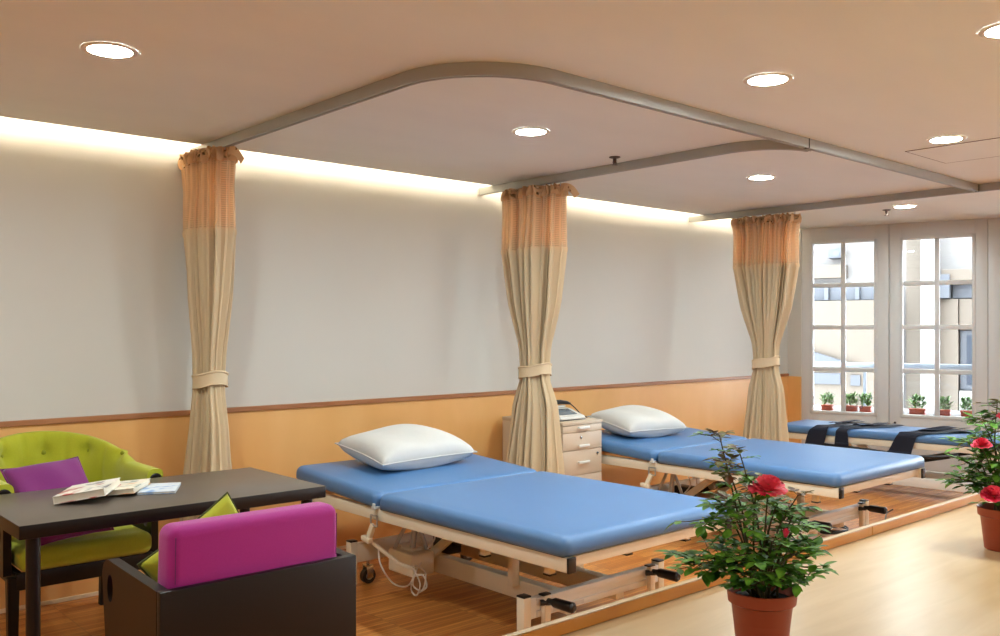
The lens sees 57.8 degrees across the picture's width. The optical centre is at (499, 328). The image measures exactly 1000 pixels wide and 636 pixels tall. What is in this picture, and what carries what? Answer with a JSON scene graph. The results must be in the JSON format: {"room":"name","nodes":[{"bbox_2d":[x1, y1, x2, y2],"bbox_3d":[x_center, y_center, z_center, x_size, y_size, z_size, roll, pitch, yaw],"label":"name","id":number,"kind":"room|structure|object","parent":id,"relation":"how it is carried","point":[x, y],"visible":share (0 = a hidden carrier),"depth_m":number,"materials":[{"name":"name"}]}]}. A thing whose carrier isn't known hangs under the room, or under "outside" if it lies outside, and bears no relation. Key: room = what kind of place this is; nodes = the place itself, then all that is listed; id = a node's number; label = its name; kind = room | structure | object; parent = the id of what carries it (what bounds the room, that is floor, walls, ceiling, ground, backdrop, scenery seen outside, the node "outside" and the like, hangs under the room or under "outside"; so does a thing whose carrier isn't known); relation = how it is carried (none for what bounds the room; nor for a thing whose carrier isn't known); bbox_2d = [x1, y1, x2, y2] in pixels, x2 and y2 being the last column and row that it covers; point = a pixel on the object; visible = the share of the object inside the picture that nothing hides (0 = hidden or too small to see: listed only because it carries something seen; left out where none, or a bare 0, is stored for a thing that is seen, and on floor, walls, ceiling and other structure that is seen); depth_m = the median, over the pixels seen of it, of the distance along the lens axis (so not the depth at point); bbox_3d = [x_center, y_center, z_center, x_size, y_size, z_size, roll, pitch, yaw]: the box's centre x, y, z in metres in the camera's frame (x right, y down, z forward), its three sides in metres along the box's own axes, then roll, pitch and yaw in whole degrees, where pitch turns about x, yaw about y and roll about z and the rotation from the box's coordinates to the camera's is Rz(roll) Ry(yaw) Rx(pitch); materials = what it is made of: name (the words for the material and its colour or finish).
{"room":"hospital room","nodes":[
{"label":"hospital room","id":0,"kind":"room"},
{"bbox_2d":[0,117,787,420],"bbox_3d":[-1.300,0.020,5.676,11.620,2.800,0.120,0,0,-42],"label":"wall","id":1,"kind":"structure","parent":0,"point":[351,282],"depth_m":5.71,"materials":[{"name":"paint"}]},
{"bbox_2d":[0,479,703,613],"bbox_3d":[-1.298,1.409,5.585,11.500,0.022,0.018,0,0,-42],"label":"baseboard","id":2,"kind":"structure","parent":1,"relation":"attached to","point":[43,603],"depth_m":4.72,"materials":[{"name":"paint"}]},
{"bbox_2d":[0,376,787,608],"bbox_3d":[-1.300,0.944,5.587,11.500,0.908,0.012,0,0,-42],"label":"wainscoting","id":3,"kind":"structure","parent":1,"relation":"attached to","point":[278,441],"depth_m":5.88,"materials":[{"name":"orange wood"}]},
{"bbox_2d":[0,373,788,426],"bbox_3d":[-1.296,0.476,5.582,11.500,0.028,0.026,0,0,-42],"label":"trim rail","id":4,"kind":"object","parent":1,"relation":"attached to","point":[459,395],"visible":1,"depth_m":5.72,"materials":[{"name":"brown wood"}]},
{"bbox_2d":[0,481,970,635],"bbox_3d":[2.318,1.470,3.410,14.400,0.100,8.400,0,0,-42],"label":"floor","id":5,"kind":"structure","parent":0,"point":[448,606],"depth_m":4.77,"materials":[{"name":"brown wood"}]},
{"bbox_2d":[0,431,162,635],"bbox_3d":[-2.059,0.967,4.236,0.705,0.907,0.863,0,0,-42],"label":"armchair","id":6,"kind":"object","parent":5,"relation":"on","point":[82,557],"visible":0.48,"depth_m":4.06,"materials":[{"name":"fabric"}]},
{"bbox_2d":[0,456,113,545],"bbox_3d":[-1.951,0.752,3.989,0.371,0.317,0.335,0,0,40],"label":"throw cushion","id":7,"kind":"object","parent":6,"relation":"on","point":[69,472],"visible":0.42,"depth_m":3.99,"materials":[{"name":"purple fabric"}]},
{"bbox_2d":[0,467,325,635],"bbox_3d":[-1.442,1.050,3.786,1.210,0.740,0.710,0,0,-42],"label":"desk","id":8,"kind":"object","parent":5,"relation":"on","point":[30,516],"visible":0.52,"depth_m":3.53,"materials":[{"name":"laminate"}]},
{"bbox_2d":[52,478,120,503],"bbox_3d":[-1.649,0.647,3.624,0.192,0.058,0.260,0,0,-10],"label":"book","id":9,"kind":"object","parent":8,"relation":"on","point":[104,487],"visible":1,"depth_m":3.53,"materials":[{"name":"paper"}]},
{"bbox_2d":[106,478,150,495],"bbox_3d":[-1.577,0.660,3.770,0.171,0.035,0.240,0,0,-6],"label":"book","id":10,"kind":"object","parent":8,"relation":"on","point":[129,486],"visible":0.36,"depth_m":3.72,"materials":[{"name":"paper"}]},
{"bbox_2d":[137,482,180,494],"bbox_3d":[-1.440,0.674,3.828,0.150,0.010,0.220,0,0,-14],"label":"book","id":11,"kind":"object","parent":8,"relation":"on","point":[153,488],"visible":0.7,"depth_m":3.80,"materials":[{"name":"paper"}]},
{"bbox_2d":[102,502,355,635],"bbox_3d":[-0.921,1.006,3.059,0.670,0.828,0.550,0,0,-42],"label":"armchair","id":12,"kind":"object","parent":5,"relation":"on","point":[279,571],"visible":1,"depth_m":2.85,"materials":[{"name":"brown laminate"}]},
{"bbox_2d":[137,492,238,582],"bbox_3d":[-0.977,0.780,3.035,0.132,0.440,0.471,0,0,43],"label":"throw cushion","id":13,"kind":"object","parent":12,"relation":"on","point":[224,505],"visible":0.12,"depth_m":3.04,"materials":[{"name":"fabric"}]},
{"bbox_2d":[296,454,731,630],"bbox_3d":[-0.036,1.104,4.802,1.199,0.632,2.183,0,0,-42],"label":"bed","id":14,"kind":"object","parent":5,"relation":"on","point":[541,524],"visible":0.81,"depth_m":4.43,"materials":[{"name":"blue leather"}]},
{"bbox_2d":[335,424,476,470],"bbox_3d":[-0.552,0.705,5.379,0.715,0.263,0.460,0,0,-45],"label":"bed pillow","id":15,"kind":"object","parent":14,"relation":"on","point":[399,447],"visible":0.98,"depth_m":5.22,"materials":[{"name":"fabric"}]},
{"bbox_2d":[502,416,601,480],"bbox_3d":[0.381,1.032,6.571,0.408,0.775,0.642,0,0,-42],"label":"base cabinet","id":16,"kind":"object","parent":5,"relation":"on","point":[581,439],"visible":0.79,"depth_m":6.36,"materials":[{"name":"laminate"}]},
{"bbox_2d":[558,405,585,420],"bbox_3d":[0.432,0.599,6.484,0.260,0.091,0.260,0,0,-42],"label":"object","id":17,"kind":"object","parent":16,"relation":"on","point":[565,414],"visible":0.55,"depth_m":6.44,"materials":[{"name":"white plastic"}]},
{"bbox_2d":[557,400,586,417],"bbox_3d":[0.480,0.577,6.572,0.297,0.130,0.105,0,0,-11],"label":"probe","id":18,"kind":"object","parent":17,"relation":"on","point":[558,401],"visible":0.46,"depth_m":6.57,"materials":[{"name":"black plastic"}]},
{"bbox_2d":[503,493,999,635],"bbox_3d":[2.076,1.070,3.081,6.000,0.700,1.332,0,0,-42],"label":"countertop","id":19,"kind":"structure","parent":5,"relation":"on","point":[927,571],"depth_m":2.57,"materials":[{"name":"brown wood"}]},
{"bbox_2d":[653,428,837,635],"bbox_3d":[0.598,0.496,2.132,0.381,0.521,0.351,0,0,-42],"label":"potted plant","id":20,"kind":"object","parent":19,"relation":"on","point":[763,602],"visible":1,"depth_m":2.09,"materials":[{"name":"plant"}]},
{"bbox_2d":[727,585,797,635],"bbox_3d":[0.617,0.684,2.132,0.163,0.145,0.163,0,0,-42],"label":"pot","id":21,"kind":"object","parent":20,"relation":"on","point":[756,612],"depth_m":2.08,"materials":[{"name":"ceramic"}]},
{"bbox_2d":[935,398,999,551],"bbox_3d":[1.724,0.473,3.107,0.352,0.568,0.365,0,0,-42],"label":"potted plant","id":22,"kind":"object","parent":19,"relation":"on","point":[989,513],"visible":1,"depth_m":3.09,"materials":[{"name":"plant"}]},
{"bbox_2d":[976,503,999,551],"bbox_3d":[1.729,0.684,3.110,0.163,0.145,0.163,0,0,-42],"label":"pot","id":23,"kind":"object","parent":22,"relation":"on","point":[989,513],"depth_m":3.08,"materials":[{"name":"ceramic"}]},
{"bbox_2d":[601,428,924,540],"bbox_3d":[1.652,1.104,6.402,1.199,0.632,2.183,0,0,-42],"label":"bed","id":24,"kind":"object","parent":5,"relation":"on","point":[833,472],"visible":0.51,"depth_m":6.00,"materials":[{"name":"blue leather"}]},
{"bbox_2d":[587,405,688,437],"bbox_3d":[1.050,0.708,6.888,0.626,0.245,0.459,0,0,-37],"label":"bed pillow","id":25,"kind":"object","parent":24,"relation":"on","point":[634,421],"visible":0.94,"depth_m":6.74,"materials":[{"name":"fabric"}]},
{"bbox_2d":[818,509,892,533],"bbox_3d":[2.647,1.392,6.484,0.994,0.055,0.280,0,0,-35],"label":"power flex","id":26,"kind":"object","parent":5,"relation":"on","point":[844,527],"visible":0.52,"depth_m":6.28,"materials":[{"name":"black plastic"}]},
{"bbox_2d":[787,419,999,491],"bbox_3d":[3.486,1.142,7.834,2.050,0.556,0.648,0,0,42],"label":"bed","id":27,"kind":"object","parent":5,"relation":"on","point":[862,437],"visible":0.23,"depth_m":7.65,"materials":[{"name":"blue leather"}]},
{"bbox_2d":[805,420,871,444],"bbox_3d":[3.060,0.936,8.097,0.647,0.228,0.213,0,0,-19],"label":"strap","id":28,"kind":"object","parent":27,"relation":"on","point":[816,435],"visible":0.85,"depth_m":8.03,"materials":[{"name":"black fabric"}]},
{"bbox_2d":[834,422,903,446],"bbox_3d":[3.262,0.924,7.952,0.663,0.192,0.185,0,0,-23],"label":"strap","id":29,"kind":"object","parent":27,"relation":"on","point":[841,435],"visible":1,"depth_m":7.89,"materials":[{"name":"black fabric"}]},
{"bbox_2d":[887,426,980,453],"bbox_3d":[3.653,0.932,7.559,0.774,0.236,0.246,0,0,-11],"label":"strap","id":30,"kind":"object","parent":27,"relation":"on","point":[903,443],"visible":0.84,"depth_m":7.53,"materials":[{"name":"black fabric"}]},
{"bbox_2d":[0,0,999,228],"bbox_3d":[2.285,-1.050,3.303,13.809,0.040,7.885,0,0,-42],"label":"ceiling","id":31,"kind":"structure","parent":0,"point":[878,78],"depth_m":3.81,"materials":[{"name":"paint"}]},
{"bbox_2d":[81,42,138,58],"bbox_3d":[-1.439,-1.026,3.340,0.196,0.006,0.196,0,0,-42],"label":"recessed light","id":32,"kind":"object","parent":31,"relation":"in","point":[109,50],"visible":1,"depth_m":3.33,"materials":[{"name":"white"}]},
{"bbox_2d":[87,45,131,56],"bbox_3d":[-1.439,-1.027,3.340,0.152,0.004,0.152,0,0,44],"label":"diffuser","id":33,"kind":"object","parent":32,"relation":"attached to","point":[96,50],"depth_m":3.33,"materials":[{"name":"white plastic"}]},
{"bbox_2d":[512,127,549,135],"bbox_3d":[0.162,-1.026,4.715,0.196,0.006,0.196,0,0,-42],"label":"recessed light","id":34,"kind":"object","parent":31,"relation":"in","point":[527,131],"visible":1,"depth_m":4.70,"materials":[{"name":"white"}]},
{"bbox_2d":[517,129,544,134],"bbox_3d":[0.162,-1.027,4.715,0.152,0.004,0.152,0,0,44],"label":"diffuser","id":35,"kind":"object","parent":34,"relation":"attached to","point":[519,131],"depth_m":4.71,"materials":[{"name":"white plastic"}]},
{"bbox_2d":[190,62,978,191],"bbox_3d":[0.819,-1.003,5.804,4.704,0.053,2.506,0,0,-42],"label":"track","id":36,"kind":"object","parent":31,"relation":"attached to","point":[415,76],"visible":0.98,"depth_m":4.05,"materials":[{"name":"metal"}]},
{"bbox_2d":[178,145,244,520],"bbox_3d":[-1.599,0.136,4.981,0.305,2.248,0.508,0,0,-24],"label":"curtain","id":37,"kind":"object","parent":36,"relation":"hanging from","point":[209,233],"visible":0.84,"depth_m":4.92,"materials":[{"name":"beige fabric"}]},
{"bbox_2d":[609,156,619,165],"bbox_3d":[0.687,-1.005,5.418,0.068,0.050,0.068,0,0,-42],"label":"sprinkler","id":38,"kind":"object","parent":31,"relation":"attached to","point":[614,158],"visible":1,"depth_m":5.41,"materials":[{"name":"brown metal"}]},
{"bbox_2d":[478,140,810,196],"bbox_3d":[0.700,-1.000,5.709,2.487,0.060,0.276,0,0,42],"label":"track","id":39,"kind":"object","parent":31,"relation":"attached to","point":[754,145],"visible":0.88,"depth_m":5.43,"materials":[{"name":"metal"}]},
{"bbox_2d":[501,181,578,474],"bbox_3d":[0.239,0.136,6.168,0.409,2.248,0.592,0,0,-17],"label":"curtain","id":40,"kind":"object","parent":39,"relation":"hanging from","point":[534,249],"visible":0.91,"depth_m":6.07,"materials":[{"name":"beige fabric"}]},
{"bbox_2d":[746,175,775,179],"bbox_3d":[1.772,-1.026,6.139,0.196,0.006,0.196,0,0,-42],"label":"recessed light","id":41,"kind":"object","parent":31,"relation":"in","point":[755,177],"visible":1,"depth_m":6.12,"materials":[{"name":"white"}]},
{"bbox_2d":[750,176,772,179],"bbox_3d":[1.772,-1.027,6.139,0.152,0.004,0.152,0,0,-37],"label":"diffuser","id":42,"kind":"object","parent":41,"relation":"attached to","point":[751,177],"depth_m":6.13,"materials":[{"name":"white plastic"}]},
{"bbox_2d":[743,73,792,86],"bbox_3d":[1.104,-1.026,3.733,0.196,0.006,0.196,0,0,-42],"label":"recessed light","id":43,"kind":"object","parent":31,"relation":"in","point":[765,79],"visible":1,"depth_m":3.72,"materials":[{"name":"white"}]},
{"bbox_2d":[749,75,786,84],"bbox_3d":[1.104,-1.027,3.733,0.152,0.004,0.152,0,0,44],"label":"diffuser","id":44,"kind":"object","parent":43,"relation":"attached to","point":[755,79],"depth_m":3.72,"materials":[{"name":"white"}]},
{"bbox_2d":[688,182,999,222],"bbox_3d":[2.890,-1.000,7.029,0.044,0.060,3.440,0,0,-42],"label":"track","id":45,"kind":"object","parent":31,"relation":"attached to","point":[988,186],"visible":1,"depth_m":7.17,"materials":[{"name":"metal"}]},
{"bbox_2d":[730,211,801,441],"bbox_3d":[2.268,0.136,7.723,0.358,2.248,0.612,0,0,-42],"label":"curtain","id":46,"kind":"object","parent":45,"relation":"hanging from","point":[766,265],"visible":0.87,"depth_m":7.63,"materials":[{"name":"beige fabric"}]},
{"bbox_2d":[892,205,917,207],"bbox_3d":[3.391,-1.026,7.584,0.196,0.006,0.196,0,0,-42],"label":"recessed light","id":47,"kind":"object","parent":31,"relation":"in","point":[896,206],"visible":1,"depth_m":7.58,"materials":[{"name":"white"}]},
{"bbox_2d":[926,135,965,143],"bbox_3d":[2.417,-1.026,4.905,0.196,0.006,0.196,0,0,-42],"label":"recessed light","id":48,"kind":"object","parent":31,"relation":"in","point":[949,138],"visible":1,"depth_m":4.90,"materials":[{"name":"white"}]},
{"bbox_2d":[931,137,961,142],"bbox_3d":[2.417,-1.027,4.905,0.152,0.004,0.152,0,0,44],"label":"diffuser","id":49,"kind":"object","parent":48,"relation":"attached to","point":[935,139],"depth_m":4.90,"materials":[{"name":"white"}]},
{"bbox_2d":[905,137,999,162],"bbox_3d":[2.733,-1.028,5.228,0.558,0.003,0.538,0,0,-42],"label":"access hatch","id":50,"kind":"object","parent":31,"relation":"attached to","point":[987,148],"visible":1,"depth_m":5.24,"materials":[{"name":"paint"}]},
{"bbox_2d":[978,23,999,38],"bbox_3d":[1.752,-1.026,3.105,0.196,0.006,0.196,0,0,-42],"label":"recessed light","id":51,"kind":"object","parent":31,"relation":"in","point":[992,31],"visible":1,"depth_m":3.13,"materials":[{"name":"white"}]},
{"bbox_2d":[985,26,999,36],"bbox_3d":[1.752,-1.027,3.105,0.152,0.004,0.152,0,0,-37],"label":"diffuser","id":52,"kind":"object","parent":51,"relation":"attached to","point":[990,31],"depth_m":3.12,"materials":[{"name":"white plastic"}]},
{"bbox_2d":[788,229,801,376],"bbox_3d":[3.080,-0.270,9.400,0.085,1.519,0.154,0,0,-42],"label":"wall","id":53,"kind":"structure","parent":0,"point":[795,317],"depth_m":9.35,"materials":[{"name":"paint"}]},
{"bbox_2d":[788,376,801,442],"bbox_3d":[3.076,0.925,9.396,0.097,0.870,0.154,0,0,-42],"label":"trim","id":54,"kind":"structure","parent":53,"relation":"attached to","point":[794,382],"depth_m":9.36,"materials":[{"name":"orange wood"}]},
{"bbox_2d":[810,218,988,228],"bbox_3d":[6.498,-1.204,7.223,8.300,0.351,0.050,0,0,32],"label":"lintel","id":55,"kind":"object","parent":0,"point":[984,218],"depth_m":8.83,"materials":[{"name":"paint"}]},
{"bbox_2d":[802,224,888,450],"bbox_3d":[3.465,0.194,9.125,0.854,2.443,0.070,0,0,32],"label":"window","id":56,"kind":"structure","parent":55,"relation":"attached to","point":[878,234],"depth_m":9.08,"materials":[{"name":"white paint"}]},
{"bbox_2d":[889,219,987,476],"bbox_3d":[4.182,0.194,8.668,0.866,2.443,0.082,0,0,32],"label":"window","id":57,"kind":"structure","parent":55,"relation":"attached to","point":[977,229],"depth_m":8.65,"materials":[{"name":"white paint"}]},
{"bbox_2d":[988,218,999,474],"bbox_3d":[4.913,0.194,8.218,0.870,2.443,0.070,0,0,32],"label":"window","id":58,"kind":"structure","parent":55,"relation":"attached to","point":[993,223],"depth_m":8.39,"materials":[{"name":"white paint"}]},
{"label":"outside","id":59,"kind":"structure","parent":0,"visible":0},
{"bbox_3d":[14.576,5.520,19.711,32.000,0.200,50.000,0,0,-42],"label":"ground","id":60,"kind":"structure","parent":59,"visible":0},
{"bbox_2d":[814,237,971,410],"bbox_3d":[4.406,1.270,14.523,9.000,8.300,0.800,0,0,32],"label":"apartment building","id":61,"kind":"structure","parent":60,"relation":"on","point":[955,253],"depth_m":13.37,"materials":[{"name":"beige concrete"}]},
{"bbox_2d":[828,249,840,258],"bbox_3d":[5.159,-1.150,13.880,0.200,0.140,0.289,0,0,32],"label":"air conditioner","id":62,"kind":"object","parent":61,"relation":"attached to","point":[832,253],"visible":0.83,"depth_m":13.76,"materials":[{"name":"white metal"}]},
{"bbox_2d":[832,250,839,256],"bbox_3d":[5.102,-1.150,13.751,0.110,0.110,0.010,0,0,32],"label":"fan grille","id":63,"kind":"object","parent":62,"relation":"attached to","point":[835,253],"depth_m":13.75,"materials":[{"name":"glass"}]},
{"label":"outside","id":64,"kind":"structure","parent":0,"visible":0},
{"bbox_2d":[814,362,971,416],"bbox_3d":[6.210,0.693,7.987,9.000,0.655,0.900,0,0,32],"label":"balcony","id":65,"kind":"object","parent":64,"point":[816,364],"visible":0.07,"depth_m":9.58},
{"bbox_2d":[819,389,835,410],"bbox_3d":[3.417,0.738,9.445,0.181,0.222,0.132,0,0,32],"label":"planter","id":66,"kind":"object","parent":65,"relation":"on","point":[824,406],"visible":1,"depth_m":9.42,"materials":[{"name":"ceramic"}]},
{"bbox_2d":[846,391,858,411],"bbox_3d":[3.621,0.741,9.315,0.185,0.218,0.155,0,0,32],"label":"planter","id":67,"kind":"object","parent":65,"relation":"on","point":[850,398],"visible":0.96,"depth_m":9.29,"materials":[{"name":"ceramic"}]},
{"bbox_2d":[858,392,872,411],"bbox_3d":[3.742,0.742,9.242,0.210,0.214,0.134,0,0,11],"label":"planter","id":68,"kind":"object","parent":65,"relation":"on","point":[862,408],"visible":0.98,"depth_m":9.22,"materials":[{"name":"ceramic"}]},
{"bbox_2d":[906,393,928,414],"bbox_3d":[4.145,0.743,8.989,0.247,0.214,0.124,0,0,32],"label":"planter","id":69,"kind":"object","parent":65,"relation":"on","point":[918,411],"visible":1,"depth_m":8.97,"materials":[{"name":"ceramic"}]},
{"bbox_2d":[940,395,952,415],"bbox_3d":[4.348,0.749,8.854,0.199,0.200,0.134,0,0,32],"label":"planter","id":70,"kind":"object","parent":65,"relation":"on","point":[944,411],"visible":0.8,"depth_m":8.84,"materials":[{"name":"ceramic"}]},
{"bbox_2d":[959,397,971,416],"bbox_3d":[4.524,0.746,8.759,0.169,0.207,0.133,0,0,32],"label":"planter","id":71,"kind":"object","parent":65,"relation":"on","point":[967,401],"visible":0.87,"depth_m":8.74,"materials":[{"name":"ceramic"}]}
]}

